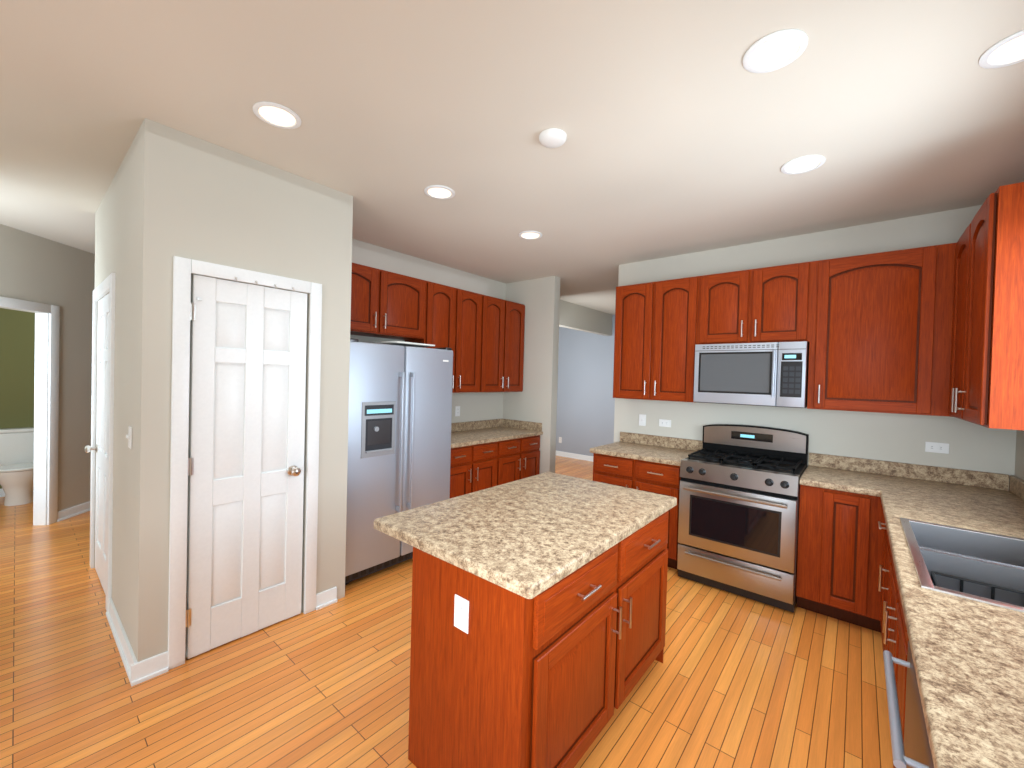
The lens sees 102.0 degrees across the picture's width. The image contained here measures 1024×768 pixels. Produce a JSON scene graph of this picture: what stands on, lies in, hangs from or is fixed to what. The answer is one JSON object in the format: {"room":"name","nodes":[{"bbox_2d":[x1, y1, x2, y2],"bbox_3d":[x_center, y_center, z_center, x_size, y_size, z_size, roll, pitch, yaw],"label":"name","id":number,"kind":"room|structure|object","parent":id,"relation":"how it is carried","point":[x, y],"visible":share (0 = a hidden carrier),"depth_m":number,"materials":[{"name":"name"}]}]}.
{"room":"kitchen","nodes":[
{"label":"kitchen","id":0,"kind":"room"},
{"bbox_2d":[0,308,34,496],"bbox_3d":[-5.893,-0.061,4.876,0.145,2.740,3.080,2,1,40],"label":"wall","id":1,"kind":"structure","parent":0,"point":[17,350],"depth_m":4.85,"materials":[{"name":"green paint"}]},
{"bbox_2d":[0,224,94,524],"bbox_3d":[-4.457,-0.003,3.550,0.135,2.740,4.900,1,1,-5],"label":"wall","id":2,"kind":"structure","parent":0,"point":[50,284],"depth_m":4.05,"materials":[{"name":"grey paint"}]},
{"bbox_2d":[90,126,140,683],"bbox_3d":[-2.525,0.061,2.668,1.949,2.740,0.125,2,1,40],"label":"wall","id":3,"kind":"structure","parent":0,"point":[117,224],"depth_m":2.40,"materials":[{"name":"grey paint"}]},
{"bbox_2d":[84,294,108,594],"bbox_3d":[-2.862,0.399,2.880,0.794,2.023,0.102,2,1,40],"label":"hall door","id":4,"kind":"structure","parent":3,"relation":"attached to","point":[100,448],"depth_m":2.95,"materials":[{"name":"white wood"}]},
{"bbox_2d":[126,426,131,448],"bbox_3d":[-2.012,0.282,2.176,0.070,0.114,0.016,2,1,40],"label":"light switch","id":5,"kind":"object","parent":3,"relation":"attached to","point":[129,436],"visible":0.98,"depth_m":2.16,"materials":[{"name":"white plastic"}]},
{"bbox_2d":[131,118,352,686],"bbox_3d":[-1.495,0.091,2.439,0.125,2.740,1.095,2,1,40],"label":"wall","id":6,"kind":"structure","parent":0,"point":[209,209],"depth_m":2.20,"materials":[{"name":"grey paint"}]},
{"bbox_2d":[186,275,306,658],"bbox_3d":[-1.490,0.443,2.381,0.102,2.023,0.594,2,1,40],"label":"pantry door","id":7,"kind":"structure","parent":6,"relation":"in","point":[246,447],"depth_m":2.36,"materials":[{"name":"white wood"}]},
{"bbox_2d":[235,277,294,291],"bbox_3d":[-1.416,-0.573,2.394,0.026,0.032,0.312,2,1,40],"label":"hook","id":8,"kind":"object","parent":7,"relation":"hanging from","point":[236,278],"visible":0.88,"depth_m":2.36,"materials":[{"name":"silver metal"}]},
{"bbox_2d":[186,239,611,592],"bbox_3d":[-0.332,0.082,5.158,0.120,2.740,6.510,2,1,40],"label":"wall","id":9,"kind":"structure","parent":0,"point":[476,406],"depth_m":4.80,"materials":[{"name":"grey paint"}]},
{"bbox_2d":[350,263,429,342],"bbox_3d":[-1.263,-0.713,3.649,0.334,0.555,1.010,2,1,40],"label":"upper cabinet","id":10,"kind":"object","parent":9,"relation":"attached to","point":[384,304],"depth_m":3.63,"materials":[{"name":"brown wood"}]},
{"bbox_2d":[414,282,485,392],"bbox_3d":[-0.701,-0.451,4.332,0.334,1.070,0.761,2,1,40],"label":"upper cabinet","id":11,"kind":"object","parent":9,"relation":"attached to","point":[481,336],"depth_m":4.27,"materials":[{"name":"brown wood"}]},
{"bbox_2d":[455,406,459,415],"bbox_3d":[-0.618,0.311,4.725,0.008,0.114,0.070,2,1,40],"label":"electrical outlet","id":12,"kind":"object","parent":9,"relation":"attached to","point":[457,410],"visible":1,"depth_m":4.72,"materials":[{"name":"white plastic"}]},
{"bbox_2d":[451,419,501,430],"bbox_3d":[-0.605,0.490,4.736,0.020,0.100,1.527,2,1,40],"label":"backsplash","id":13,"kind":"structure","parent":9,"relation":"attached to","point":[473,425],"depth_m":4.92,"materials":[{"name":"beige stone"}]},
{"bbox_2d":[482,296,524,391],"bbox_3d":[-0.213,-0.446,4.915,0.334,1.070,0.761,2,1,40],"label":"upper cabinet","id":14,"kind":"object","parent":9,"relation":"attached to","point":[503,337],"depth_m":4.79,"materials":[{"name":"brown wood"}]},
{"bbox_2d":[0,456,893,767],"bbox_3d":[-1.696,1.454,4.667,12.500,0.060,13.000,2,1,40],"label":"floor","id":15,"kind":"structure","parent":0,"point":[732,680],"depth_m":2.04,"materials":[{"name":"brown wood"}]},
{"bbox_2d":[0,427,33,505],"bbox_3d":[-5.568,0.921,4.688,0.697,0.800,0.450,2,1,40],"label":"toilet","id":16,"kind":"object","parent":15,"relation":"on","point":[16,462],"visible":0.77,"depth_m":4.66,"materials":[{"name":"ceramic"}]},
{"bbox_2d":[345,338,452,584],"bbox_3d":[-1.111,0.564,3.486,0.798,1.785,0.980,2,1,40],"label":"fridge","id":17,"kind":"object","parent":15,"relation":"on","point":[399,428],"visible":0.73,"depth_m":3.17,"materials":[{"name":"grey metal"}]},
{"bbox_2d":[373,341,434,346],"bbox_3d":[-0.948,-0.345,3.596,0.568,0.036,0.507,2,1,40],"label":"papers","id":18,"kind":"object","parent":17,"relation":"on","point":[401,343],"visible":0.75,"depth_m":3.38,"materials":[{"name":"white paper"}]},
{"bbox_2d":[450,443,501,497],"bbox_3d":[-0.631,1.022,4.262,0.620,0.872,0.760,2,1,40],"label":"base cabinet","id":19,"kind":"object","parent":15,"relation":"on","point":[485,454],"depth_m":4.09,"materials":[{"name":"brown wood"}]},
{"bbox_2d":[451,427,541,446],"bbox_3d":[-0.368,0.569,4.538,0.641,0.040,1.527,2,1,40],"label":"countertop","id":20,"kind":"structure","parent":19,"relation":"on","point":[484,434],"depth_m":4.49,"materials":[{"name":"beige stone"}]},
{"bbox_2d":[498,435,539,484],"bbox_3d":[-0.143,1.026,4.845,0.620,0.872,0.761,2,1,40],"label":"base cabinet","id":21,"kind":"object","parent":15,"relation":"on","point":[520,457],"depth_m":4.63,"materials":[{"name":"brown wood"}]},
{"bbox_2d":[408,504,676,767],"bbox_3d":[0.237,1.078,1.936,0.624,0.874,1.272,2,1,40],"label":"kitchen island","id":22,"kind":"object","parent":15,"relation":"on","point":[538,619],"depth_m":1.50,"materials":[{"name":"brown wood"}]},
{"bbox_2d":[374,472,676,599],"bbox_3d":[0.149,0.618,2.019,0.855,0.040,1.316,2,1,40],"label":"island countertop","id":23,"kind":"structure","parent":22,"relation":"on","point":[518,536],"depth_m":1.75,"materials":[{"name":"beige stone"}]},
{"bbox_2d":[590,432,702,569],"bbox_3d":[1.214,1.008,3.779,0.814,1.012,0.656,2,1,40],"label":"base cabinet","id":24,"kind":"object","parent":15,"relation":"on","point":[646,463],"visible":0.48,"depth_m":3.59,"materials":[{"name":"brown wood"}]},
{"bbox_2d":[677,424,808,611],"bbox_3d":[1.783,0.942,3.220,0.764,1.190,0.732,2,1,40],"label":"range","id":25,"kind":"object","parent":15,"relation":"on","point":[739,504],"visible":1,"depth_m":3.02,"materials":[{"name":"grey metal"}]},
{"bbox_2d":[796,484,875,628],"bbox_3d":[2.266,1.119,2.921,0.361,0.872,0.619,2,1,40],"label":"base cabinet","id":26,"kind":"object","parent":15,"relation":"on","point":[834,562],"depth_m":2.68,"materials":[{"name":"brown wood"}]},
{"bbox_2d":[800,464,879,495],"bbox_3d":[2.287,0.664,2.893,0.403,0.040,0.640,2,1,40],"label":"countertop","id":27,"kind":"structure","parent":26,"relation":"on","point":[834,479],"depth_m":2.76,"materials":[{"name":"beige stone"}]},
{"bbox_2d":[896,620,923,767],"bbox_3d":[1.260,1.123,0.856,0.620,0.872,0.687,2,1,40],"label":"dishwasher","id":28,"kind":"object","parent":15,"relation":"on","point":[909,730],"depth_m":1.18,"materials":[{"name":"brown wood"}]},
{"bbox_2d":[896,576,1023,767],"bbox_3d":[0.997,0.664,0.537,0.641,0.040,1.610,2,1,40],"label":"countertop","id":29,"kind":"structure","parent":28,"relation":"on","point":[966,653],"depth_m":0.92,"materials":[{"name":"beige stone"}]},
{"bbox_2d":[924,748,927,767],"bbox_3d":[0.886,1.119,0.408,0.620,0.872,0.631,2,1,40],"label":"base cabinet","id":30,"kind":"object","parent":15,"relation":"on","point":[925,749],"depth_m":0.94,"materials":[{"name":"brown wood"}]},
{"bbox_2d":[876,512,1023,651],"bbox_3d":[2.287,1.132,2.084,0.620,0.872,0.685,2,1,40],"label":"base cabinet","id":31,"kind":"object","parent":15,"relation":"on","point":[958,557],"depth_m":1.67,"materials":[{"name":"brown wood"}]},
{"bbox_2d":[876,476,1023,551],"bbox_3d":[2.469,0.677,2.297,0.641,0.040,1.321,2,1,40],"label":"countertop","id":32,"kind":"structure","parent":31,"relation":"on","point":[994,517],"depth_m":2.13,"materials":[{"name":"beige stone"}]},
{"bbox_2d":[883,560,1023,767],"bbox_3d":[1.772,1.218,1.472,0.620,0.690,0.913,2,1,40],"label":"base cabinet","id":33,"kind":"object","parent":15,"relation":"on","point":[920,568],"depth_m":1.50,"materials":[{"name":"brown wood"}]},
{"bbox_2d":[0,0,1023,314],"bbox_3d":[-1.622,-1.345,4.625,12.500,0.060,13.000,2,1,40],"label":"ceiling","id":34,"kind":"structure","parent":0,"point":[680,126],"depth_m":1.88,"materials":[{"name":"paint"}]},
{"bbox_2d":[253,101,300,128],"bbox_3d":[-1.101,-1.257,1.947,0.200,0.007,0.200,2,1,40],"label":"recessed light","id":35,"kind":"object","parent":34,"relation":"in","point":[277,115],"visible":1,"depth_m":1.94,"materials":[{"name":"beige plastic"}]},
{"bbox_2d":[424,185,454,198],"bbox_3d":[-0.474,-1.252,2.713,0.200,0.007,0.200,2,1,40],"label":"recessed light","id":36,"kind":"object","parent":34,"relation":"in","point":[438,192],"visible":1,"depth_m":2.71,"materials":[{"name":"beige plastic"}]},
{"bbox_2d":[518,231,541,239],"bbox_3d":[0.154,-1.246,3.478,0.200,0.007,0.200,2,1,40],"label":"recessed light","id":37,"kind":"object","parent":34,"relation":"in","point":[530,235],"visible":1,"depth_m":3.47,"materials":[{"name":"beige plastic"}]},
{"bbox_2d":[539,128,566,147],"bbox_3d":[0.202,-1.210,2.056,0.136,0.035,0.136,2,1,40],"label":"smoke detector","id":38,"kind":"object","parent":34,"relation":"attached to","point":[552,138],"visible":0.98,"depth_m":2.02,"materials":[{"name":"white plastic"}]},
{"bbox_2d":[743,29,807,72],"bbox_3d":[0.947,-1.196,1.498,0.200,0.007,0.200,2,1,40],"label":"recessed light","id":39,"kind":"object","parent":34,"relation":"in","point":[774,51],"visible":1,"depth_m":1.49,"materials":[{"name":"beige plastic"}]},
{"bbox_2d":[781,155,825,173],"bbox_3d":[1.582,-1.190,2.257,0.200,0.007,0.200,2,1,40],"label":"recessed light","id":40,"kind":"object","parent":34,"relation":"in","point":[803,164],"visible":1,"depth_m":2.25,"materials":[{"name":"beige plastic"}]},
{"bbox_2d":[979,30,1023,68],"bbox_3d":[1.775,-1.173,1.444,0.200,0.007,0.200,2,1,40],"label":"recessed light","id":41,"kind":"object","parent":34,"relation":"in","point":[1007,51],"visible":1,"depth_m":1.47,"materials":[{"name":"beige plastic"}]},
{"bbox_2d":[556,315,614,461],"bbox_3d":[1.258,0.081,8.134,12.500,2.740,0.145,2,1,40],"label":"wall","id":42,"kind":"structure","parent":0,"point":[585,410],"depth_m":7.96,"materials":[{"name":"grey paint"}]},
{"bbox_2d":[503,205,1016,479],"bbox_3d":[1.515,0.148,4.044,4.385,2.740,0.120,2,1,40],"label":"wall","id":43,"kind":"structure","parent":0,"point":[900,438],"depth_m":3.36,"materials":[{"name":"grey paint"}]},
{"bbox_2d":[502,419,541,430],"bbox_3d":[0.119,0.503,5.114,0.606,0.100,0.019,2,1,40],"label":"backsplash","id":44,"kind":"structure","parent":43,"relation":"attached to","point":[525,426],"depth_m":5.08,"materials":[{"name":"beige stone"}]},
{"bbox_2d":[639,414,645,425],"bbox_3d":[1.298,0.361,4.133,0.070,0.114,0.016,2,1,40],"label":"outlet","id":45,"kind":"object","parent":43,"relation":"attached to","point":[642,418],"depth_m":4.13,"materials":[{"name":"white plastic"}]},
{"bbox_2d":[613,276,700,401],"bbox_3d":[1.373,-0.389,3.865,0.764,1.070,0.334,2,1,40],"label":"upper cabinet","id":46,"kind":"object","parent":43,"relation":"attached to","point":[655,340],"depth_m":3.71,"materials":[{"name":"brown wood"}]},
{"bbox_2d":[659,419,670,426],"bbox_3d":[1.473,0.378,3.992,0.114,0.070,0.008,2,1,40],"label":"outlet","id":47,"kind":"object","parent":43,"relation":"attached to","point":[662,422],"depth_m":3.99,"materials":[{"name":"white plastic"}]},
{"bbox_2d":[697,261,812,344],"bbox_3d":[1.968,-0.611,3.369,0.772,0.580,0.334,2,1,40],"label":"upper cabinet","id":48,"kind":"object","parent":43,"relation":"attached to","point":[775,303],"depth_m":3.20,"materials":[{"name":"brown wood"}]},
{"bbox_2d":[693,341,808,407],"bbox_3d":[1.917,-0.077,3.333,0.756,0.479,0.450,2,1,40],"label":"microwave","id":49,"kind":"object","parent":48,"relation":"attached to","point":[773,374],"visible":1,"depth_m":3.15,"materials":[{"name":"grey metal"}]},
{"bbox_2d":[807,245,940,415],"bbox_3d":[2.501,-0.345,2.922,0.634,1.070,0.334,2,1,40],"label":"upper cabinet","id":50,"kind":"object","parent":43,"relation":"attached to","point":[936,330],"depth_m":2.77,"materials":[{"name":"brown wood"}]},
{"bbox_2d":[808,452,1007,491],"bbox_3d":[2.725,0.605,2.931,1.022,0.100,0.020,2,1,40],"label":"backsplash","id":51,"kind":"structure","parent":43,"relation":"attached to","point":[882,468],"depth_m":2.87,"materials":[{"name":"beige stone"}]},
{"bbox_2d":[925,442,948,453],"bbox_3d":[2.883,0.432,2.813,0.114,0.070,0.008,2,1,40],"label":"outlet","id":52,"kind":"object","parent":43,"relation":"attached to","point":[934,447],"depth_m":2.81,"materials":[{"name":"white plastic"}]},
{"bbox_2d":[888,528,911,603],"bbox_3d":[1.752,0.773,1.892,0.019,0.141,1.487,2,1,40],"label":"countertop","id":53,"kind":"structure","parent":0,"relation":"attached to","point":[899,565],"depth_m":1.56,"materials":[{"name":"beige stone"}]},
{"bbox_2d":[1015,430,1023,480],"bbox_3d":[0.671,0.192,-0.475,0.120,2.740,8.135,2,1,40],"label":"wall","id":54,"kind":"structure","parent":0,"point":[1019,463],"depth_m":2.53,"materials":[{"name":"grey paint"}]},
{"bbox_2d":[945,182,1023,429],"bbox_3d":[2.536,-0.332,2.089,0.334,1.070,0.896,2,1,40],"label":"upper cabinet","id":55,"kind":"object","parent":54,"relation":"attached to","point":[984,379],"depth_m":1.86,"materials":[{"name":"brown wood"}]},
{"bbox_2d":[1008,476,1023,499],"bbox_3d":[1.920,0.610,1.154,0.020,0.100,3.740,2,1,40],"label":"backsplash","id":56,"kind":"structure","parent":54,"relation":"attached to","point":[1015,485],"depth_m":2.48,"materials":[{"name":"beige stone"}]}
]}

